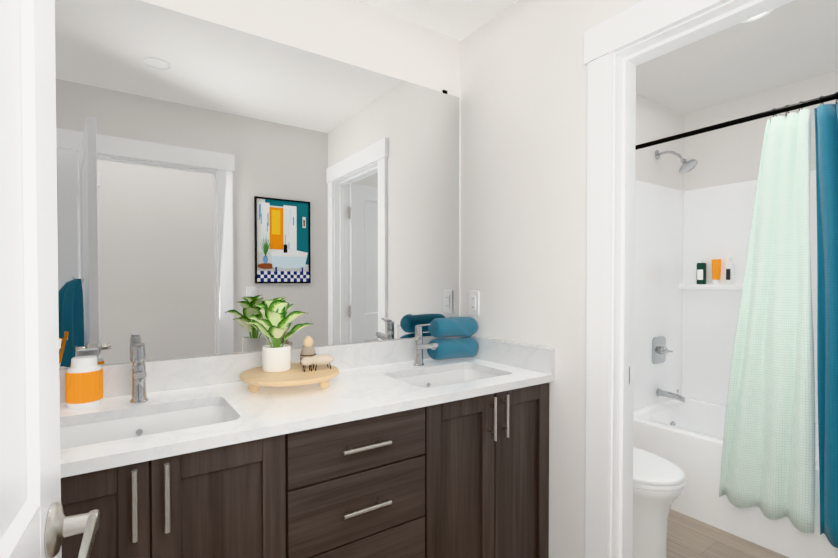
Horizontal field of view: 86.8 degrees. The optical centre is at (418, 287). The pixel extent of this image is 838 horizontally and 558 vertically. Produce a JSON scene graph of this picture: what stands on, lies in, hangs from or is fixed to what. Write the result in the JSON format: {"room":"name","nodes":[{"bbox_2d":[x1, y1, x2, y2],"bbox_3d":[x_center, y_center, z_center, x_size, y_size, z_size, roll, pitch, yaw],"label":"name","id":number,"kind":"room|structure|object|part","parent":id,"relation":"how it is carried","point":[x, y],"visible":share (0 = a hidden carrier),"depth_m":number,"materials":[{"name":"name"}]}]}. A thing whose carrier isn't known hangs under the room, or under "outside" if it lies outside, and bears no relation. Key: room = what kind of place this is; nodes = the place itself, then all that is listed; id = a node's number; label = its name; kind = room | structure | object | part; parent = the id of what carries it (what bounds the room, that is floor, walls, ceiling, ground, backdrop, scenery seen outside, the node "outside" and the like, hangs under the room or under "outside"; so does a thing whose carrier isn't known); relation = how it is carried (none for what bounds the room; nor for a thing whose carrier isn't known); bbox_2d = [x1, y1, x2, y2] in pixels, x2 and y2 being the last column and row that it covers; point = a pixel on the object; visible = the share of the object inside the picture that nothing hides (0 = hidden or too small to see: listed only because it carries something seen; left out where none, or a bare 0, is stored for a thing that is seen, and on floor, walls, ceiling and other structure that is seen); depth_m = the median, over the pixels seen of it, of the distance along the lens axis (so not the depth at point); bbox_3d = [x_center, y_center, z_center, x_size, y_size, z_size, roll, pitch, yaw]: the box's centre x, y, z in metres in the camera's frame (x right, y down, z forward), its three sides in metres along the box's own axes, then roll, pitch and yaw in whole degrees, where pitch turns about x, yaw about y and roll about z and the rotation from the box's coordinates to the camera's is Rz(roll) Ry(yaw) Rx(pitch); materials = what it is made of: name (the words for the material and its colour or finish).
{"room":"bathroom","nodes":[
{"label":"bathroom","id":0,"kind":"room"},
{"bbox_2d":[55,0,460,368],"bbox_3d":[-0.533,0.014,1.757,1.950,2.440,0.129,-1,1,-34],"label":"mirror","id":1,"kind":"object","parent":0,"point":[216,182],"depth_m":1.61,"materials":[{"name":"white mirror"}]},
{"bbox_2d":[460,0,642,557],"bbox_3d":[0.723,0.017,1.544,0.120,2.440,1.660,-1,1,-34],"label":"wall","id":2,"kind":"structure","parent":0,"point":[523,152],"depth_m":1.78,"materials":[{"name":"paint"}]},
{"bbox_2d":[59,336,554,402],"bbox_3d":[-0.337,0.288,1.476,1.704,0.100,0.575,-1,1,-34],"label":"backsplash","id":3,"kind":"structure","parent":2,"relation":"attached to","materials":[{"name":"stone"}]},
{"bbox_2d":[469,291,478,315],"bbox_3d":[0.259,0.072,2.107,0.008,0.118,0.072,-1,1,-34],"label":"electrical outlet plate","id":4,"kind":"object","parent":2,"relation":"attached to","point":[473,302],"visible":1,"depth_m":2.10,"materials":[{"name":"white plastic"}]},
{"bbox_2d":[584,0,793,557],"bbox_3d":[0.918,0.167,1.262,0.168,2.150,0.924,-1,1,-34],"label":"door frame","id":5,"kind":"structure","parent":2,"relation":"attached to","point":[619,47],"depth_m":1.53,"materials":[{"name":"white wood"}]},
{"bbox_2d":[358,0,837,114],"bbox_3d":[1.086,-1.226,1.083,3.880,0.060,3.040,-1,1,-34],"label":"ceiling","id":6,"kind":"structure","parent":0,"point":[794,41],"depth_m":2.28,"materials":[{"name":"paint"}]},
{"bbox_2d":[741,9,772,22],"bbox_3d":[1.458,-1.205,1.938,0.150,0.006,0.150,-1,1,-34],"label":"recessed light","id":7,"kind":"object","parent":6,"relation":"in","point":[758,16],"visible":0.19,"depth_m":1.98,"materials":[{"name":"white"}]},
{"bbox_2d":[635,94,683,190],"bbox_3d":[1.107,-0.002,2.796,1.930,2.440,0.270,-1,1,-34],"label":"wall","id":8,"kind":"structure","parent":0,"point":[655,121],"depth_m":2.95,"materials":[{"name":"paint"}]},
{"bbox_2d":[633,180,680,410],"bbox_3d":[1.519,0.051,2.911,0.810,1.470,0.008,-1,1,-34],"label":"wall","id":9,"kind":"structure","parent":8,"relation":"attached to","point":[679,235],"depth_m":2.95,"materials":[{"name":"white tile"}]},
{"bbox_2d":[652,336,672,363],"bbox_3d":[1.624,0.416,2.956,0.175,0.180,0.050,-1,1,-34],"label":"shower valve","id":10,"kind":"object","parent":9,"relation":"attached to","point":[660,350],"visible":1,"depth_m":2.95,"materials":[{"name":"silver metal"}]},
{"bbox_2d":[656,388,684,401],"bbox_3d":[1.654,0.696,2.912,0.056,0.074,0.163,-1,1,-34],"label":"tub spout","id":11,"kind":"object","parent":9,"relation":"attached to","point":[668,394],"visible":1,"depth_m":2.90,"materials":[{"name":"silver metal"}]},
{"bbox_2d":[655,150,697,173],"bbox_3d":[1.649,-0.820,2.842,0.112,0.186,0.244,-1,1,-34],"label":"shower head","id":12,"kind":"object","parent":8,"relation":"attached to","point":[687,166],"visible":1,"depth_m":2.79},
{"bbox_2d":[635,93,837,149],"bbox_3d":[1.625,-0.811,2.059,0.044,0.044,1.504,-1,1,-34],"label":"curtain rod","id":13,"kind":"object","parent":8,"relation":"attached to","point":[827,98],"visible":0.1,"depth_m":2.14,"materials":[{"name":"black metal"}]},
{"bbox_2d":[719,101,814,532],"bbox_3d":[1.609,0.112,2.049,0.098,1.879,0.369,-1,1,-34],"label":"curtain","id":14,"kind":"object","parent":13,"relation":"hanging from","point":[768,461],"visible":1,"depth_m":2.01,"materials":[{"name":"green fabric"}]},
{"bbox_2d":[814,92,837,547],"bbox_3d":[1.859,0.128,1.699,0.082,1.899,0.558,-1,1,-34],"label":"curtain","id":15,"kind":"object","parent":13,"relation":"hanging from","point":[826,128],"visible":1,"depth_m":1.87,"materials":[{"name":"blue fabric"}]},
{"bbox_2d":[666,509,788,557],"bbox_3d":[1.086,1.274,1.121,3.880,0.060,3.040,-1,1,-34],"label":"floor","id":16,"kind":"structure","parent":0,"point":[688,537],"depth_m":2.13,"materials":[{"name":"brown wood"}]},
{"bbox_2d":[61,380,554,557],"bbox_3d":[-0.333,0.802,1.478,1.704,0.871,0.588,-1,1,-34],"label":"bathroom vanity","id":17,"kind":"object","parent":16,"relation":"on","point":[405,448],"depth_m":1.25,"materials":[{"name":"brown wood"}]},
{"bbox_3d":[-0.730,0.757,0.910,0.190,0.637,0.008,-1,1,-34],"label":"door panel","id":18,"kind":"part","parent":17,"relation":"part of","materials":[{"name":"brown wood"}]},
{"bbox_3d":[-0.727,0.757,0.906,0.304,0.751,0.020,-1,1,-34],"label":"door","id":19,"kind":"part","parent":17,"relation":"part of","materials":[{"name":"brown wood"}]},
{"bbox_3d":[-0.609,0.462,0.949,0.012,0.150,0.036,-1,1,-34],"label":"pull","id":20,"kind":"part","parent":17,"relation":"part of","materials":[{"name":"silver metal"}]},
{"bbox_3d":[-0.559,0.461,0.983,0.012,0.150,0.036,-1,1,-34],"label":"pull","id":21,"kind":"part","parent":17,"relation":"part of","materials":[{"name":"silver metal"}]},
{"bbox_3d":[-0.475,0.754,1.079,0.298,0.751,0.020,-1,1,-34],"label":"door","id":22,"kind":"part","parent":17,"relation":"part of","materials":[{"name":"brown wood"}]},
{"bbox_3d":[-0.478,0.754,1.083,0.184,0.637,0.008,-1,1,-34],"label":"door panel","id":23,"kind":"part","parent":17,"relation":"part of","materials":[{"name":"brown wood"}]},
{"bbox_2d":[60,356,554,471],"bbox_3d":[-0.337,0.352,1.477,1.704,0.028,0.574,-1,1,-34],"label":"countertop","id":24,"kind":"structure","parent":17,"relation":"on","point":[362,388],"depth_m":1.34,"materials":[{"name":"white stone"}]},
{"bbox_2d":[59,338,62,385],"bbox_3d":[-1.022,0.241,1.222,0.063,0.201,0.056,-1,1,-34],"label":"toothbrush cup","id":25,"kind":"object","parent":24,"relation":"on","point":[60,340],"visible":0.1,"depth_m":1.23,"materials":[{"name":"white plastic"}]},
{"bbox_2d":[65,355,102,408],"bbox_3d":[-0.968,0.270,1.284,0.088,0.141,0.088,-1,1,-34],"label":"canister","id":26,"kind":"object","parent":24,"relation":"on","point":[83,382],"visible":1,"depth_m":1.25,"materials":[{"name":"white plastic"}]},
{"bbox_2d":[127,343,150,403],"bbox_3d":[-0.812,0.250,1.289,0.048,0.183,0.148,-1,1,-34],"label":"faucet","id":27,"kind":"object","parent":24,"relation":"on","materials":[{"name":"silver metal"}]},
{"bbox_2d":[60,400,238,447],"bbox_3d":[-0.724,0.433,1.158,0.490,0.148,0.340,-1,1,-34],"label":"sink","id":28,"kind":"object","parent":24,"relation":"in","point":[90,429],"depth_m":1.28,"materials":[{"name":"white ceramic"}]},
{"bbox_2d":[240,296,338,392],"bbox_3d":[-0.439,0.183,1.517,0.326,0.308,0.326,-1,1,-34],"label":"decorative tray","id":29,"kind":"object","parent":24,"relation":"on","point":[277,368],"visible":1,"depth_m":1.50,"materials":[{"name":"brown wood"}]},
{"bbox_2d":[262,344,290,371],"bbox_3d":[-0.493,0.242,1.535,0.095,0.084,0.095,-1,1,-34],"label":"pot","id":30,"kind":"object","parent":29,"relation":"on","point":[275,357],"depth_m":1.50,"materials":[{"name":"white ceramic"}]},
{"bbox_2d":[411,324,437,367],"bbox_3d":[0.028,0.241,1.865,0.048,0.183,0.148,-1,1,-34],"label":"faucet","id":31,"kind":"object","parent":24,"relation":"on","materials":[{"name":"silver metal"}]},
{"bbox_2d":[427,317,478,359],"bbox_3d":[0.158,0.226,2.010,0.241,0.192,0.113,-1,1,-34],"label":"rolled towels","id":32,"kind":"object","parent":24,"relation":"on","point":[465,329],"visible":0.98,"depth_m":1.96,"materials":[{"name":"teal fabric"}]},
{"bbox_2d":[399,364,506,387],"bbox_3d":[0.117,0.424,1.735,0.490,0.148,0.340,-1,1,-34],"label":"sink","id":33,"kind":"object","parent":24,"relation":"in","point":[433,376],"depth_m":1.89,"materials":[{"name":"white ceramic"}]},
{"bbox_3d":[-0.166,0.451,1.286,0.438,0.151,0.020,-1,1,-34],"label":"drawer","id":34,"kind":"part","parent":17,"relation":"part of","materials":[{"name":"brown wood"}]},
{"bbox_3d":[-0.166,0.626,1.288,0.438,0.190,0.020,-1,1,-34],"label":"drawer","id":35,"kind":"part","parent":17,"relation":"part of","materials":[{"name":"brown wood"}]},
{"bbox_3d":[-0.166,0.824,1.292,0.438,0.195,0.020,-1,1,-34],"label":"drawer","id":36,"kind":"part","parent":17,"relation":"part of","materials":[{"name":"brown wood"}]},
{"bbox_3d":[-0.150,0.627,1.265,0.150,0.012,0.036,-1,1,-34],"label":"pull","id":37,"kind":"part","parent":17,"relation":"part of","materials":[{"name":"silver metal"}]},
{"bbox_3d":[-0.150,0.451,1.263,0.150,0.012,0.036,-1,1,-34],"label":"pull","id":38,"kind":"part","parent":17,"relation":"part of","materials":[{"name":"silver metal"}]},
{"bbox_3d":[0.142,0.748,1.501,0.296,0.751,0.020,-1,1,-34],"label":"door","id":39,"kind":"part","parent":17,"relation":"part of","materials":[{"name":"brown wood"}]},
{"bbox_3d":[0.139,0.748,1.506,0.182,0.637,0.008,-1,1,-34],"label":"door panel","id":40,"kind":"part","parent":17,"relation":"part of","materials":[{"name":"brown wood"}]},
{"bbox_3d":[0.257,0.453,1.542,0.012,0.150,0.036,-1,1,-34],"label":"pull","id":41,"kind":"part","parent":17,"relation":"part of","materials":[{"name":"silver metal"}]},
{"bbox_3d":[0.306,0.452,1.576,0.012,0.150,0.036,-1,1,-34],"label":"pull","id":42,"kind":"part","parent":17,"relation":"part of","materials":[{"name":"silver metal"}]},
{"bbox_3d":[0.387,0.745,1.669,0.290,0.751,0.020,-1,1,-34],"label":"door","id":43,"kind":"part","parent":17,"relation":"part of","materials":[{"name":"brown wood"}]},
{"bbox_3d":[0.384,0.745,1.673,0.176,0.637,0.008,-1,1,-34],"label":"door panel","id":44,"kind":"part","parent":17,"relation":"part of","materials":[{"name":"brown wood"}]},
{"bbox_2d":[632,447,684,557],"bbox_3d":[0.905,0.832,2.104,0.470,0.791,0.649,-1,1,-34],"label":"toilet","id":45,"kind":"object","parent":16,"relation":"on","point":[658,484],"visible":0.33,"depth_m":1.88,"materials":[{"name":"white ceramic"}]},
{"bbox_3d":[0.949,1.030,2.044,0.366,0.397,0.487,-1,1,-34],"label":"bowl","id":46,"kind":"part","parent":45,"relation":"part of","materials":[{"name":"white ceramic"}]},
{"bbox_3d":[0.964,0.821,2.019,0.372,0.019,0.440,-1,1,-34],"label":"seat","id":47,"kind":"part","parent":45,"relation":"part of","materials":[{"name":"white plastic"}]},
{"bbox_3d":[0.963,0.796,2.019,0.376,0.024,0.443,-1,1,-34],"label":"lid","id":48,"kind":"part","parent":45,"relation":"part of","materials":[{"name":"white plastic"}]},
{"bbox_2d":[633,397,837,557],"bbox_3d":[1.970,1.005,2.323,0.811,0.439,1.502,-1,1,-34],"label":"bathtub","id":49,"kind":"object","parent":16,"relation":"on","point":[686,436],"visible":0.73,"depth_m":2.33,"materials":[{"name":"white ceramic"}]},
{"bbox_2d":[684,70,837,190],"bbox_3d":[2.391,0.002,2.524,0.120,2.440,1.630,-1,1,-34],"label":"wall","id":50,"kind":"structure","parent":0,"point":[727,155],"depth_m":2.87,"materials":[{"name":"paint"}]},
{"bbox_2d":[681,170,817,423],"bbox_3d":[2.276,0.057,2.519,0.075,1.470,1.510,-1,1,-34],"label":"wall","id":51,"kind":"structure","parent":50,"relation":"attached to","point":[716,221],"depth_m":2.99,"materials":[{"name":"white plastic"}]},
{"bbox_2d":[697,260,705,283],"bbox_3d":[1.925,-0.108,3.021,0.037,0.165,0.050,-1,1,-34],"label":"bottle","id":52,"kind":"object","parent":51,"relation":"on","point":[701,272],"visible":1,"depth_m":3.00,"materials":[{"name":"teal plastic"}]},
{"bbox_2d":[712,259,720,283],"bbox_3d":[1.976,-0.107,2.947,0.036,0.165,0.056,-1,1,-34],"label":"bottle","id":53,"kind":"object","parent":51,"relation":"on","point":[716,268],"visible":0.9,"depth_m":2.93,"materials":[{"name":"orange plastic"}]},
{"bbox_2d":[725,257,734,283],"bbox_3d":[2.021,-0.111,2.881,0.054,0.175,0.052,-1,1,-34],"label":"bottle","id":54,"kind":"object","parent":51,"relation":"on","point":[729,272],"visible":0.96,"depth_m":2.86,"materials":[{"name":"white plastic"}]},
{"bbox_3d":[0.186,0.185,0.100,0.984,2.150,0.168,-1,1,-34],"label":"door frame","id":55,"kind":"structure","parent":0,"visible":0},
{"bbox_2d":[8,0,61,557],"bbox_3d":[-0.335,0.238,0.282,0.035,2.014,0.764,0,1,-29],"label":"door leaf","id":56,"kind":"structure","parent":55,"relation":"attached to","point":[30,543],"depth_m":0.56,"materials":[{"name":"white wood"}]},
{"bbox_2d":[0,0,38,557],"bbox_3d":[-0.335,0.178,0.281,0.034,1.666,0.542,0,1,-29],"label":"panel","id":57,"kind":"object","parent":56,"relation":"attached to","point":[19,470],"depth_m":0.49,"materials":[{"name":"white"}]},
{"bbox_2d":[45,502,99,557],"bbox_3d":[-0.471,0.313,0.528,0.139,0.066,0.146,0,1,-29],"label":"door lever","id":58,"kind":"object","parent":56,"relation":"attached to","point":[60,526],"visible":0.69,"depth_m":0.56,"materials":[{"name":"silver metal"}]}
]}

